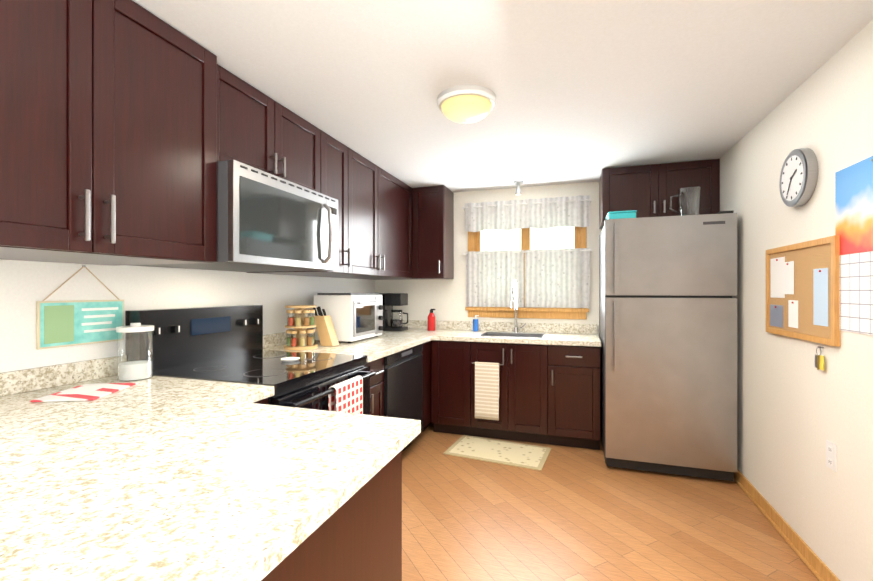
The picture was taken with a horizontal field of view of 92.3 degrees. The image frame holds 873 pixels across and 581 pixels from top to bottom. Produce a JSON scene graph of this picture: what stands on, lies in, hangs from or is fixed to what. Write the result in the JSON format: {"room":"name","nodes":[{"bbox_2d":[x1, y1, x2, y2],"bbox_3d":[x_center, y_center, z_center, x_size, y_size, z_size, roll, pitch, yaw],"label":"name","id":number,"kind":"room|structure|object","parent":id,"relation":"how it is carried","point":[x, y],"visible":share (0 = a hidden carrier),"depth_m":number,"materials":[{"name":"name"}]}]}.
{"room":"kitchen","nodes":[
{"label":"kitchen","id":0,"kind":"room"},
{"bbox_2d":[0,259,374,372],"bbox_3d":[-1.783,0.144,1.603,0.150,2.350,6.850,0,0,18],"label":"wall","id":1,"kind":"structure","parent":0,"point":[25,286],"depth_m":2.08,"materials":[{"name":"paint"}]},
{"bbox_2d":[36,265,123,349],"bbox_3d":[-1.598,0.065,1.900,0.016,0.359,0.350,0,0,18],"label":"hanging sign","id":2,"kind":"object","parent":1,"relation":"attached to","point":[69,323],"visible":0.92,"depth_m":1.87,"materials":[{"name":"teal wood"}]},
{"bbox_2d":[0,0,223,265],"bbox_3d":[-1.415,-0.574,1.455,0.638,0.906,0.998,0,0,18],"label":"upper cabinet","id":3,"kind":"object","parent":1,"relation":"attached to","point":[126,126],"depth_m":1.40,"materials":[{"name":"brown wood"}]},
{"bbox_2d":[224,69,323,193],"bbox_3d":[-1.149,-0.798,2.348,0.588,0.456,0.860,0,0,18],"label":"upper cabinet","id":4,"kind":"object","parent":1,"relation":"attached to","point":[260,133],"depth_m":2.21,"materials":[{"name":"brown wood"}]},
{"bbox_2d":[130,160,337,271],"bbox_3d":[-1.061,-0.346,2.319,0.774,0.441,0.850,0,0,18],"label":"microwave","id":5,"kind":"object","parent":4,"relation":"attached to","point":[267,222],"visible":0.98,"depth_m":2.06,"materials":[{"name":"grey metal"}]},
{"bbox_2d":[246,132,355,275],"bbox_3d":[-0.953,-0.573,2.947,0.588,0.906,0.398,0,0,18],"label":"upper cabinet","id":6,"kind":"object","parent":1,"relation":"attached to","point":[339,160],"depth_m":2.93,"materials":[{"name":"brown wood"}]},
{"bbox_2d":[314,153,383,279],"bbox_3d":[-0.835,-0.573,3.307,0.588,0.906,0.600,0,0,18],"label":"upper cabinet","id":7,"kind":"object","parent":1,"relation":"attached to","point":[365,169],"depth_m":3.27,"materials":[{"name":"brown wood"}]},
{"bbox_2d":[376,165,415,279],"bbox_3d":[-0.618,-0.573,3.873,0.648,0.906,0.850,0,0,18],"label":"upper cabinet","id":8,"kind":"object","parent":1,"relation":"attached to","point":[395,200],"depth_m":3.80,"materials":[{"name":"brown wood"}]},
{"bbox_2d":[375,182,601,336],"bbox_3d":[0.851,0.145,4.265,3.200,2.350,0.150,0,0,18],"label":"wall","id":9,"kind":"structure","parent":0,"point":[445,299],"depth_m":4.37,"materials":[{"name":"paint"}]},
{"bbox_2d":[416,185,453,278],"bbox_3d":[-0.049,-0.573,4.263,0.350,0.906,0.410,0,0,18],"label":"upper cabinet","id":10,"kind":"object","parent":9,"relation":"attached to","point":[434,204],"depth_m":4.14,"materials":[{"name":"brown wood"}]},
{"bbox_2d":[465,226,588,318],"bbox_3d":[0.890,-0.290,4.208,1.200,1.130,0.155,0,0,18],"label":"window","id":11,"kind":"structure","parent":9,"relation":"in","point":[580,239],"depth_m":4.19,"materials":[{"name":"brown wood"}]},
{"bbox_2d":[463,195,590,231],"bbox_3d":[0.868,-0.745,4.139,1.242,0.300,0.078,0,0,18],"label":"curtain valance","id":12,"kind":"object","parent":11,"relation":"hanging from","point":[546,213],"visible":1,"depth_m":4.10,"materials":[{"name":"fabric"}]},
{"bbox_2d":[462,248,591,307],"bbox_3d":[0.870,-0.117,4.145,1.252,0.565,0.064,0,0,18],"label":"cafe curtain","id":13,"kind":"object","parent":11,"relation":"hanging from","point":[557,278],"visible":0.96,"depth_m":4.11,"materials":[{"name":"fabric"}]},
{"bbox_2d":[599,159,719,228],"bbox_3d":[1.861,-0.803,3.585,0.853,0.446,0.509,0,0,18],"label":"upper cabinet","id":14,"kind":"object","parent":9,"relation":"attached to","point":[647,190],"visible":0.83,"depth_m":3.38,"materials":[{"name":"brown wood"}]},
{"bbox_2d":[132,0,872,192],"bbox_3d":[-0.192,-1.081,1.082,3.500,0.100,6.850,0,0,18],"label":"ceiling","id":15,"kind":"structure","parent":0,"point":[585,91],"depth_m":1.95,"materials":[{"name":"paint"}]},
{"bbox_2d":[437,85,495,123],"bbox_3d":[0.161,-0.967,2.255,0.316,0.126,0.316,0,0,18],"label":"dome ceiling light","id":16,"kind":"object","parent":15,"relation":"attached to","point":[465,104],"visible":1,"depth_m":2.16,"materials":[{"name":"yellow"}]},
{"bbox_2d":[513,181,523,194],"bbox_3d":[0.775,-0.968,3.969,0.100,0.121,0.100,0,0,18],"label":"light","id":17,"kind":"object","parent":15,"relation":"attached to","point":[518,189],"visible":1,"depth_m":3.95,"materials":[{"name":"silver metal"}]},
{"bbox_2d":[402,423,818,580],"bbox_3d":[-0.192,1.369,1.081,3.500,0.100,6.850,0,0,18],"label":"floor","id":18,"kind":"structure","parent":0,"point":[566,513],"depth_m":2.36,"materials":[{"name":"brown wood"}]},
{"bbox_2d":[125,305,375,414],"bbox_3d":[-0.950,0.710,2.334,0.969,1.220,0.856,0,0,18],"label":"range","id":19,"kind":"object","parent":18,"relation":"on","point":[222,343],"visible":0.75,"depth_m":2.26,"materials":[{"name":"black metal"}]},
{"bbox_2d":[328,376,362,413],"bbox_3d":[-0.480,0.651,2.244,0.053,0.338,0.280,0,0,18],"label":"towel","id":20,"kind":"object","parent":19,"relation":"hanging from","point":[346,396],"visible":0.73,"depth_m":2.22,"materials":[{"name":"white fabric"}]},
{"bbox_2d":[254,398,267,404],"bbox_3d":[-1.181,0.886,1.800,0.868,0.868,0.296,0,0,18],"label":"base cabinet","id":21,"kind":"object","parent":18,"relation":"on","point":[264,401],"depth_m":1.77,"materials":[{"name":"brown wood"}]},
{"bbox_2d":[261,440,413,580],"bbox_3d":[-0.733,0.885,0.530,0.736,0.868,1.865,0,0,18],"label":"base cabinet","id":22,"kind":"object","parent":18,"relation":"on","point":[362,540],"depth_m":1.02,"materials":[{"name":"brown wood"}]},
{"bbox_2d":[0,355,420,580],"bbox_3d":[-1.102,0.384,0.773,1.658,0.130,2.198,0,0,18],"label":"countertop","id":23,"kind":"structure","parent":22,"relation":"on","point":[156,478],"depth_m":0.94,"materials":[{"name":"stone"}]},
{"bbox_2d":[30,383,137,401],"bbox_3d":[-1.395,0.405,1.681,0.210,0.006,0.280,0,0,-7],"label":"magazine","id":24,"kind":"object","parent":23,"relation":"on","point":[85,392],"visible":0.96,"depth_m":1.65,"materials":[{"name":"white paper"}]},
{"bbox_2d":[116,323,153,380],"bbox_3d":[-1.401,0.280,1.951,0.144,0.256,0.144,0,0,18],"label":"glass canister","id":25,"kind":"object","parent":23,"relation":"on","point":[142,369],"visible":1,"depth_m":1.91,"materials":[{"name":"white"}]},
{"bbox_2d":[365,357,383,415],"bbox_3d":[-0.820,0.886,2.902,0.868,0.868,0.296,0,0,18],"label":"base cabinet","id":26,"kind":"object","parent":18,"relation":"on","point":[376,381],"depth_m":2.81,"materials":[{"name":"brown wood"}]},
{"bbox_2d":[383,344,422,451],"bbox_3d":[-0.570,0.887,3.357,0.724,0.866,0.716,0,0,18],"label":"dishwasher","id":27,"kind":"object","parent":18,"relation":"on","point":[403,383],"visible":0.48,"depth_m":3.21,"materials":[{"name":"black metal"}]},
{"bbox_2d":[414,341,429,439],"bbox_3d":[-0.510,0.886,3.849,0.868,0.868,0.248,0,0,18],"label":"base cabinet","id":28,"kind":"object","parent":18,"relation":"on","point":[426,346],"depth_m":3.74,"materials":[{"name":"brown wood"}]},
{"bbox_2d":[263,324,431,361],"bbox_3d":[-0.660,0.385,3.340,0.900,0.130,1.228,0,0,18],"label":"countertop","id":29,"kind":"structure","parent":28,"relation":"on","point":[390,342],"depth_m":3.15,"materials":[{"name":"stone"}]},
{"bbox_2d":[284,305,317,349],"bbox_3d":[-0.962,0.257,2.970,0.230,0.302,0.230,0,0,18],"label":"spice rack","id":30,"kind":"object","parent":29,"relation":"on","point":[300,322],"visible":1,"depth_m":2.91,"materials":[{"name":"brown wood"}]},
{"bbox_2d":[312,306,338,345],"bbox_3d":[-0.831,0.258,3.127,0.187,0.300,0.090,0,0,18],"label":"knife block","id":31,"kind":"object","parent":29,"relation":"on","point":[326,332],"visible":0.94,"depth_m":3.09,"materials":[{"name":"brown wood"}]},
{"bbox_2d":[314,293,382,342],"bbox_3d":[-0.708,0.214,3.518,0.382,0.388,0.540,0,0,18],"label":"toaster oven","id":32,"kind":"object","parent":29,"relation":"on","point":[356,316],"visible":0.96,"depth_m":3.29,"materials":[{"name":"white"}]},
{"bbox_2d":[430,340,493,436],"bbox_3d":[0.246,0.886,4.057,0.440,0.868,0.618,0,0,18],"label":"base cabinet","id":33,"kind":"object","parent":18,"relation":"on","point":[452,363],"depth_m":3.77,"materials":[{"name":"brown wood"}]},
{"bbox_2d":[475,362,498,419],"bbox_3d":[0.436,0.866,3.626,0.210,0.488,0.033,0,0,18],"label":"towel","id":34,"kind":"object","parent":33,"relation":"hanging from","point":[486,390],"visible":1,"depth_m":3.61,"materials":[{"name":"beige fabric"}]},
{"bbox_2d":[403,320,600,346],"bbox_3d":[0.311,0.457,4.014,2.326,0.274,0.658,0,0,18],"label":"countertop","id":35,"kind":"structure","parent":33,"relation":"on","point":[493,332],"depth_m":4.00,"materials":[{"name":"stone"}]},
{"bbox_2d":[379,293,407,330],"bbox_3d":[-0.435,0.218,4.302,0.311,0.380,0.200,0,0,18],"label":"coffee maker","id":36,"kind":"object","parent":35,"relation":"on","point":[390,301],"visible":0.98,"depth_m":4.23,"materials":[{"name":"black plastic"}]},
{"bbox_2d":[428,309,434,330],"bbox_3d":[-0.052,0.298,4.303,0.080,0.220,0.080,0,0,18],"label":"bottle","id":37,"kind":"object","parent":35,"relation":"on","point":[431,321],"visible":0.9,"depth_m":4.27,"materials":[{"name":"red paint"}]},
{"bbox_2d":[473,315,478,330],"bbox_3d":[0.395,0.328,4.220,0.058,0.160,0.056,0,0,18],"label":"soap bottle","id":38,"kind":"object","parent":35,"relation":"on","point":[475,324],"visible":0.98,"depth_m":4.20,"materials":[{"name":"blue plastic"}]},
{"bbox_2d":[511,280,525,332],"bbox_3d":[0.785,0.153,4.003,0.133,0.512,0.246,0,0,18],"label":"faucet","id":39,"kind":"object","parent":35,"relation":"on","point":[513,303],"visible":0.98,"depth_m":4.08,"materials":[{"name":"silver metal"}]},
{"bbox_2d":[443,435,550,470],"bbox_3d":[0.506,1.314,3.436,0.780,0.010,0.470,0,0,24],"label":"rug","id":40,"kind":"object","parent":18,"relation":"on","point":[528,456],"visible":0.98,"depth_m":3.39,"materials":[{"name":"beige fabric"}]},
{"bbox_2d":[538,344,600,449],"bbox_3d":[1.194,0.886,3.746,0.476,0.868,0.618,0,0,18],"label":"base cabinet","id":41,"kind":"object","parent":18,"relation":"on","point":[550,394],"depth_m":3.46,"materials":[{"name":"brown wood"}]},
{"bbox_2d":[599,210,736,480],"bbox_3d":[1.753,0.391,3.330,0.824,1.858,0.945,0,0,18],"label":"fridge","id":42,"kind":"object","parent":18,"relation":"on","point":[667,314],"visible":1,"depth_m":2.93,"materials":[{"name":"grey metal"}]},
{"bbox_2d":[605,210,636,218],"bbox_3d":[1.435,-0.558,3.269,0.200,0.073,0.290,0,0,18],"label":"storage box","id":43,"kind":"object","parent":42,"relation":"on","point":[620,214],"visible":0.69,"depth_m":3.14,"materials":[{"name":"teal plastic"}]},
{"bbox_2d":[669,187,700,215],"bbox_3d":[1.865,-0.641,3.149,0.206,0.239,0.148,0,0,18],"label":"pitcher","id":44,"kind":"object","parent":42,"relation":"on","point":[685,190],"visible":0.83,"depth_m":3.14,"materials":[{"name":"plastic"}]},
{"bbox_2d":[720,20,872,580],"bbox_3d":[1.400,0.144,0.560,0.150,2.350,6.850,0,0,18],"label":"wall","id":45,"kind":"structure","parent":0,"point":[796,409],"depth_m":2.04,"materials":[{"name":"paint"}]},
{"bbox_2d":[734,469,839,580],"bbox_3d":[1.318,1.276,0.587,0.021,0.084,6.546,0,0,18],"label":"baseboard","id":46,"kind":"structure","parent":45,"relation":"attached to","point":[813,561],"depth_m":2.19,"materials":[{"name":"brown wood"}]},
{"bbox_2d":[779,148,817,206],"bbox_3d":[1.794,-0.560,2.088,0.050,0.280,0.280,0,0,18],"label":"wall clock","id":47,"kind":"object","parent":45,"relation":"attached to","point":[798,178],"visible":1,"depth_m":2.03,"materials":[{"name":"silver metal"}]},
{"bbox_2d":[766,235,839,346],"bbox_3d":[1.817,0.002,2.113,0.023,0.475,0.680,0,0,18],"label":"bulletin board","id":48,"kind":"object","parent":45,"relation":"attached to","point":[802,290],"visible":1,"depth_m":2.02,"materials":[{"name":"brown wood"}]},
{"bbox_2d":[815,346,823,369],"bbox_3d":[1.751,0.310,1.910,0.021,0.109,0.054,0,0,18],"label":"keys","id":49,"kind":"object","parent":45,"relation":"hanging from","point":[819,361],"visible":0.96,"depth_m":1.91,"materials":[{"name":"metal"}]},
{"bbox_2d":[826,440,836,471],"bbox_3d":[1.736,0.727,1.844,0.008,0.115,0.070,0,0,18],"label":"electrical outlet plate","id":50,"kind":"object","parent":45,"relation":"attached to","point":[831,455],"visible":1,"depth_m":1.84,"materials":[{"name":"white plastic"}]},
{"bbox_2d":[835,156,872,334],"bbox_3d":[1.655,-0.171,1.592,0.006,0.680,0.470,0,0,18],"label":"calendar","id":51,"kind":"object","parent":45,"relation":"attached to","point":[854,206],"visible":0.83,"depth_m":1.68,"materials":[{"name":"multicoloured paper"}]},
{"label":"outside","id":52,"kind":"structure","parent":0,"visible":0},
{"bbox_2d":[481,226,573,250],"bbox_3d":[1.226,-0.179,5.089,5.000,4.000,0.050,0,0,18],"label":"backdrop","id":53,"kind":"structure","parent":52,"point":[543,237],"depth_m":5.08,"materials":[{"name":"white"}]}
]}

